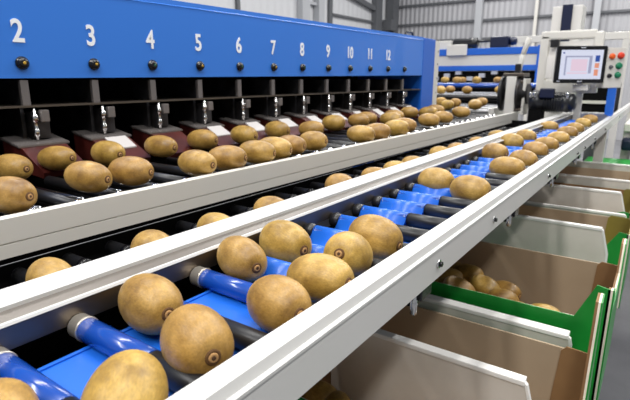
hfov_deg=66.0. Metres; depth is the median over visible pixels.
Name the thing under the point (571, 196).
board
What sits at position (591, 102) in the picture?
machine
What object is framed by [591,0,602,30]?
trim
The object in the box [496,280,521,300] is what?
kiwi
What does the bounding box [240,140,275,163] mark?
kiwi
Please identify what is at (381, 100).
outlet
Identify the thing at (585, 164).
board
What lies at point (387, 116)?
kiwi
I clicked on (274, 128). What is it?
kiwi
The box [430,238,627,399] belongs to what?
bin
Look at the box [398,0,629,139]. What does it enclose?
wall
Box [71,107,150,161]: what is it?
outlet
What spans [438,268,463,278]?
kiwi
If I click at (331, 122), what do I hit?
kiwi
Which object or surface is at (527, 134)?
kiwi
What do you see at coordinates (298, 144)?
kiwi
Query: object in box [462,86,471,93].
kiwi
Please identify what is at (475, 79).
kiwi
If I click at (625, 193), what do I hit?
carton
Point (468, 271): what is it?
kiwi
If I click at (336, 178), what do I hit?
kiwi
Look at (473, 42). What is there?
motor
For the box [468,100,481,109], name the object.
kiwi
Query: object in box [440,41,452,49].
switch box
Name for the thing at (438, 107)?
kiwi
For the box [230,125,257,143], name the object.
kiwi
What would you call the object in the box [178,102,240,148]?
outlet
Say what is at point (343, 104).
outlet
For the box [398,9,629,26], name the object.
trim
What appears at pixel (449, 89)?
kiwi
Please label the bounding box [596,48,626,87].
control box
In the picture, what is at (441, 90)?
kiwi
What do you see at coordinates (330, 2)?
trim
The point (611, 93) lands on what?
post
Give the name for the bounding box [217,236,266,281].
kiwi
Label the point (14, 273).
conveyor
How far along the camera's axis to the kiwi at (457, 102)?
3.25 m
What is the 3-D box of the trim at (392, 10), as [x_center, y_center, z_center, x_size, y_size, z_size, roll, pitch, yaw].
[1.957,-4.736,12.217,0.200,5.750,0.300,10,17,34]
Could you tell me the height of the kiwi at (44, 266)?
0.054 m
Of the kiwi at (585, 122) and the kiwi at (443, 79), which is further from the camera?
the kiwi at (443, 79)
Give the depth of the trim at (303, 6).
9.35 m
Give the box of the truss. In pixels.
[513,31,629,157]
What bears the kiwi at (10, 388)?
on the conveyor at (57, 328)
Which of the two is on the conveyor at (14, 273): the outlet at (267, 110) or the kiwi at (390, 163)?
the kiwi at (390, 163)
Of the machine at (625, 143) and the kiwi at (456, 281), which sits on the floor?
the machine at (625, 143)
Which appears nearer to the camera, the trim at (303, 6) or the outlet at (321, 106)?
the outlet at (321, 106)
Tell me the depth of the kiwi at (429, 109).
2.26 m
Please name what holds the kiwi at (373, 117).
on the conveyor at (57, 220)
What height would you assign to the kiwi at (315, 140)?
0.052 m
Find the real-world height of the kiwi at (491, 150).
0.055 m
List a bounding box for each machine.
[0,0,439,193]
[581,83,621,160]
[619,119,629,159]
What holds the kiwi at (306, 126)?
on the conveyor at (57, 220)
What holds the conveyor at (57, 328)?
on the floor
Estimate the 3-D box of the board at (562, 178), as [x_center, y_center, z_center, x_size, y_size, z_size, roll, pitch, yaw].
[1.201,-0.005,2.210,0.409,0.214,0.014,10,17,34]
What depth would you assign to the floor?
2.31 m
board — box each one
[331,329,530,399]
[417,294,571,347]
[481,214,607,262]
[522,201,626,217]
[527,184,624,212]
[554,173,629,189]
[567,160,629,171]
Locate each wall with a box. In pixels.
[176,0,386,31]
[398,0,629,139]
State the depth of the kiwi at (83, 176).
0.79 m
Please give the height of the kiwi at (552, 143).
0.052 m
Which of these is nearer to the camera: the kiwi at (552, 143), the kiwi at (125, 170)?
the kiwi at (125, 170)
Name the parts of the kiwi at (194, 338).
stem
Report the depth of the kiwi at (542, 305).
1.05 m
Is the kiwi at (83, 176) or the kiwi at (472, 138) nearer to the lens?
the kiwi at (83, 176)
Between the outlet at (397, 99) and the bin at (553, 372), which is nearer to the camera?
the bin at (553, 372)
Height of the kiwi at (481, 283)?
0.055 m
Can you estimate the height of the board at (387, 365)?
0.196 m
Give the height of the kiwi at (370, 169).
0.053 m
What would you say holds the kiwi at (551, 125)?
on the conveyor at (57, 328)
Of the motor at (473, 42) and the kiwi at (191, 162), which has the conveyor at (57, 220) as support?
the kiwi at (191, 162)
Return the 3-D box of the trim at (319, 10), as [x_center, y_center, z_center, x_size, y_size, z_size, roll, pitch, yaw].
[0.087,-4.120,9.757,0.130,5.750,0.200,10,17,34]
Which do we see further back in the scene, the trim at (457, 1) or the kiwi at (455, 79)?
the trim at (457, 1)
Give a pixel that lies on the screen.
(579, 65)
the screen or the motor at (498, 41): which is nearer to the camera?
the screen
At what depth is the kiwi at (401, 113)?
2.04 m
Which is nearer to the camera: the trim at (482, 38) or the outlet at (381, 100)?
the outlet at (381, 100)
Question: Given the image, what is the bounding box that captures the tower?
[544,4,586,117]
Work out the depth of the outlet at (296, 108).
1.82 m
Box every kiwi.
[0,154,32,178]
[0,176,37,213]
[0,377,38,399]
[25,257,70,280]
[37,146,76,169]
[64,161,112,192]
[80,349,168,399]
[91,140,125,165]
[108,156,153,185]
[118,273,183,334]
[130,229,168,248]
[144,135,177,157]
[160,303,233,373]
[178,150,216,175]
[187,129,217,149]
[197,212,228,226]
[209,145,246,170]
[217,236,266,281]
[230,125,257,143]
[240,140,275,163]
[246,274,311,332]
[253,196,283,209]
[259,220,311,262]
[261,137,291,159]
[265,121,289,136]
[280,135,306,154]
[286,253,354,302]
[299,121,323,134]
[300,131,327,150]
[301,380,336,399]
[322,115,344,130]
[323,231,372,276]
[325,173,351,186]
[325,390,349,399]
[347,125,375,142]
[348,113,369,125]
[348,214,402,258]
[360,112,376,123]
[361,167,382,175]
[367,123,390,139]
[380,112,401,123]
[383,161,403,168]
[385,110,403,117]
[385,120,408,135]
[396,118,416,131]
[400,107,418,117]
[402,156,419,161]
[418,113,439,126]
[418,167,454,188]
[419,106,437,115]
[429,146,447,153]
[430,105,444,110]
[434,111,452,122]
[436,97,445,104]
[437,86,445,93]
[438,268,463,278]
[441,77,448,82]
[441,100,453,109]
[443,276,474,290]
[446,86,454,92]
[447,142,462,147]
[450,175,490,200]
[450,262,461,268]
[451,98,460,106]
[452,77,461,82]
[452,106,470,117]
[454,264,483,282]
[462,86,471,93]
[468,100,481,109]
[468,137,481,141]
[470,274,499,293]
[472,77,480,82]
[477,97,487,105]
[482,143,508,158]
[487,288,518,300]
[488,130,501,135]
[489,156,525,174]
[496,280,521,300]
[501,133,523,146]
[509,149,537,165]
[516,129,536,139]
[522,141,548,154]
[530,303,559,311]
[535,137,558,148]
[541,121,558,129]
[547,131,569,141]
[557,126,577,135]
[567,122,584,131]
[575,118,591,126]
[583,114,597,122]
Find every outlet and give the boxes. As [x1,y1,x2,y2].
[0,110,82,178]
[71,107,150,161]
[130,104,197,157]
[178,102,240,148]
[219,100,268,139]
[253,99,300,136]
[283,97,333,132]
[309,96,351,129]
[332,95,376,122]
[353,94,383,122]
[372,93,399,112]
[389,92,418,118]
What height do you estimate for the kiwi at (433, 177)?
0.054 m
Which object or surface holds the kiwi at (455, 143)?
on the conveyor at (14, 273)
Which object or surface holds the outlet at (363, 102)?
attached to the machine at (76, 75)
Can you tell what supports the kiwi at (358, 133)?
on the conveyor at (57, 220)
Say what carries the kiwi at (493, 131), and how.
on the conveyor at (14, 273)
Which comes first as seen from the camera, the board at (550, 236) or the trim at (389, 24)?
the board at (550, 236)
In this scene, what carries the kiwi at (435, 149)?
on the conveyor at (14, 273)
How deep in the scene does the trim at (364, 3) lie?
11.24 m
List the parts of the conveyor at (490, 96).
rail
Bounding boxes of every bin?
[298,293,604,399]
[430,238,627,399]
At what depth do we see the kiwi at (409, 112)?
2.28 m
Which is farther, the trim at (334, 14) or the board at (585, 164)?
the trim at (334, 14)
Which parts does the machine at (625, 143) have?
leg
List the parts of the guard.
guard plate, support arm, plate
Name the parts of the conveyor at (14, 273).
plate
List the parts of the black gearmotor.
motor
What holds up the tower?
on the floor
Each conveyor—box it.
[0,103,629,399]
[0,112,517,265]
[0,120,533,289]
[251,82,535,195]
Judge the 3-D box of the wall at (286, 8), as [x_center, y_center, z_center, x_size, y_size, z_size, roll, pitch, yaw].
[-2.421,-3.379,6.594,0.200,5.850,15.000,10,17,34]
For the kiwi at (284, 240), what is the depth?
0.58 m
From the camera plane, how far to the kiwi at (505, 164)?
1.09 m
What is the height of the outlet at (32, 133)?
0.126 m
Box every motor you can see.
[453,37,489,48]
[490,36,517,47]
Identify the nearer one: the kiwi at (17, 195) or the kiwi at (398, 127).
the kiwi at (17, 195)
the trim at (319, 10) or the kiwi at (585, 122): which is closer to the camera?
the kiwi at (585, 122)
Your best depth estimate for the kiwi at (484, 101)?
3.39 m
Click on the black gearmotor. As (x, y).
(543, 100)
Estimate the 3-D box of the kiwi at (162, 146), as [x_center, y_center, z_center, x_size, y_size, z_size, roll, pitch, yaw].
[-0.366,-0.128,1.151,0.089,0.052,0.054,7,16,27]
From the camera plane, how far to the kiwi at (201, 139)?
1.25 m
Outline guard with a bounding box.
[497,37,531,119]
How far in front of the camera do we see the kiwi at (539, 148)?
1.36 m
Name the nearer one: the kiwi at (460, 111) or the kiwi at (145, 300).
the kiwi at (145, 300)
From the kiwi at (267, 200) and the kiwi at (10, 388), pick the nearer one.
the kiwi at (10, 388)
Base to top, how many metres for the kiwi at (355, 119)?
0.055 m
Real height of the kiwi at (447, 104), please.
0.061 m
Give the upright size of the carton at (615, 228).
0.228 m
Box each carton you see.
[518,205,629,308]
[553,182,629,218]
[559,166,629,179]
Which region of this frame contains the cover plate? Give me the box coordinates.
[446,44,466,55]
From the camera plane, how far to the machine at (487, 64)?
4.79 m
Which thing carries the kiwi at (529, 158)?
on the conveyor at (57, 328)
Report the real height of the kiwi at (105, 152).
0.054 m
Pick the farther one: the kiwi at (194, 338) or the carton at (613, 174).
the carton at (613, 174)
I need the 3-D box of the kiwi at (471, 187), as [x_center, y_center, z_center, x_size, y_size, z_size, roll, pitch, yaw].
[0.287,-0.018,0.897,0.076,0.054,0.054,12,18,39]
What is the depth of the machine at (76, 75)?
1.35 m
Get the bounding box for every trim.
[235,0,240,9]
[297,0,309,19]
[314,0,324,22]
[328,0,332,23]
[333,13,373,22]
[354,0,375,10]
[371,0,382,30]
[382,19,396,31]
[386,0,398,32]
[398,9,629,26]
[399,0,484,7]
[436,31,620,40]
[473,0,483,47]
[523,0,538,120]
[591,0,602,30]
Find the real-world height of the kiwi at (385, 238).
0.058 m
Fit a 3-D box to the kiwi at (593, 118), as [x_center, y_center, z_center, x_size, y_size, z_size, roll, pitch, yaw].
[1.366,-0.398,2.410,0.073,0.054,0.056,7,16,26]
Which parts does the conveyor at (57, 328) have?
rail, leg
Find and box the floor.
[1,133,629,399]
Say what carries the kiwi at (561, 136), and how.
on the conveyor at (57, 328)
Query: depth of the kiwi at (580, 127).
1.95 m
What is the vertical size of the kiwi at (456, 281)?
0.056 m
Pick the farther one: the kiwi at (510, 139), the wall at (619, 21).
the wall at (619, 21)
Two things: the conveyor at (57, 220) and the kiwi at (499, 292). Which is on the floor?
the conveyor at (57, 220)
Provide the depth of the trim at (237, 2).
8.03 m
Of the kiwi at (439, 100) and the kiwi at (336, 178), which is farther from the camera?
the kiwi at (439, 100)
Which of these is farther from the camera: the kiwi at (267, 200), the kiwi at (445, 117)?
the kiwi at (445, 117)
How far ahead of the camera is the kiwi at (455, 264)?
1.27 m
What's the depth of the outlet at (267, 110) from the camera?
1.69 m
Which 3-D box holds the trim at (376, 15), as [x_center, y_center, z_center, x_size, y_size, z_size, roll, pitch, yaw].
[1.500,-4.606,11.699,0.130,5.750,0.300,10,17,34]
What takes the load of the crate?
on the table
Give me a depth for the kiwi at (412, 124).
1.70 m
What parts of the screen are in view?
menu panel, mounting arm, mounting arm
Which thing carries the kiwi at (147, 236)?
on the conveyor at (14, 273)
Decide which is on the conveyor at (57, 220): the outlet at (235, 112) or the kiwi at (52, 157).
the kiwi at (52, 157)
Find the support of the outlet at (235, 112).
attached to the machine at (76, 75)
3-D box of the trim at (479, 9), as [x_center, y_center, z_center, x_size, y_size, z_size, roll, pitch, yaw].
[3.776,-4.458,11.108,0.150,5.750,0.130,10,17,34]
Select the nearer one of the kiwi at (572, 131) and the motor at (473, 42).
the kiwi at (572, 131)
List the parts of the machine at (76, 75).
knob, knob, knob, panel, plate, knob, panel, knob, knob, knob, post, trim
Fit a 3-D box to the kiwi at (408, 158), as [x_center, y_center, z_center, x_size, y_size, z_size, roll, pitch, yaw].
[0.276,-0.097,1.353,0.079,0.053,0.052,13,19,41]
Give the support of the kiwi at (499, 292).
on the kiwi
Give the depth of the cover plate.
4.88 m
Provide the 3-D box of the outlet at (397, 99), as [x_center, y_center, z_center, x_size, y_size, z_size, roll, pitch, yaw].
[0.477,-0.490,2.502,0.167,0.126,0.108,10,17,34]
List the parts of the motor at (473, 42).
motor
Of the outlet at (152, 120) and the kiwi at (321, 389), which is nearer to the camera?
the kiwi at (321, 389)
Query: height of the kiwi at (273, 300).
0.053 m
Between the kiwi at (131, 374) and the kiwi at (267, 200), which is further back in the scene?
the kiwi at (267, 200)
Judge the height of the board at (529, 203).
0.188 m
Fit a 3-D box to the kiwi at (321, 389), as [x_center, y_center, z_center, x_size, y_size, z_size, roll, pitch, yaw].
[0.007,0.339,0.837,0.076,0.056,0.053,7,16,27]
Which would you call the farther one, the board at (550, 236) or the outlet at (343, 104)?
the outlet at (343, 104)
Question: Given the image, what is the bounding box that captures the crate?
[584,156,629,164]
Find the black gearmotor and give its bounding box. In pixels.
[527,88,576,120]
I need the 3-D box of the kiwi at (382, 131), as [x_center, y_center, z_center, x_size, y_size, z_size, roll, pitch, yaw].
[0.192,-0.212,1.505,0.090,0.052,0.054,4,15,17]
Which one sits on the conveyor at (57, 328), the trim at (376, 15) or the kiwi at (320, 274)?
the kiwi at (320, 274)
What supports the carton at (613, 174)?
on the rack
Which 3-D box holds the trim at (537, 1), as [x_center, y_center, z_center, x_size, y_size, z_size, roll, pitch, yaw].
[4.794,-4.292,10.447,0.060,5.750,0.070,10,17,34]
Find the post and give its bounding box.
[604,88,616,115]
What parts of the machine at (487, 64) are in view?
post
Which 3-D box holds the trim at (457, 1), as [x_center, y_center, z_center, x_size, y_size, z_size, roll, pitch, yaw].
[6.492,-4.155,9.333,11.000,0.045,0.070,10,17,34]
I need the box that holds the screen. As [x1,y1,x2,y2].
[552,46,607,90]
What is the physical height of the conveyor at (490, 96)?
1.225 m
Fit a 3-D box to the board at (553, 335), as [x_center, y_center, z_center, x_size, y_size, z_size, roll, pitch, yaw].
[0.310,0.308,1.006,0.387,0.192,0.024,10,17,34]
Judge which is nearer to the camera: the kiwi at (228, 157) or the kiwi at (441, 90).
the kiwi at (228, 157)
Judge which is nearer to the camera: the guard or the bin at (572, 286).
the bin at (572, 286)
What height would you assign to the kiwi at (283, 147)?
0.054 m
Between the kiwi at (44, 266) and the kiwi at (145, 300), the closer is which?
the kiwi at (145, 300)
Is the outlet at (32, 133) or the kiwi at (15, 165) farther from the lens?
the outlet at (32, 133)
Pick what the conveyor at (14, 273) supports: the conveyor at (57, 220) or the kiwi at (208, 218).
the kiwi at (208, 218)
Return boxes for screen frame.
[535,29,605,119]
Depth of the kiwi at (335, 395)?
0.80 m
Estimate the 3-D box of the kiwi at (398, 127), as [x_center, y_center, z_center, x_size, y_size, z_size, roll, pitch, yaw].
[0.270,-0.240,1.616,0.091,0.056,0.053,7,16,26]
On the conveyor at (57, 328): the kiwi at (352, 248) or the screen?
the kiwi at (352, 248)
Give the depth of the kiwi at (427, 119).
1.91 m

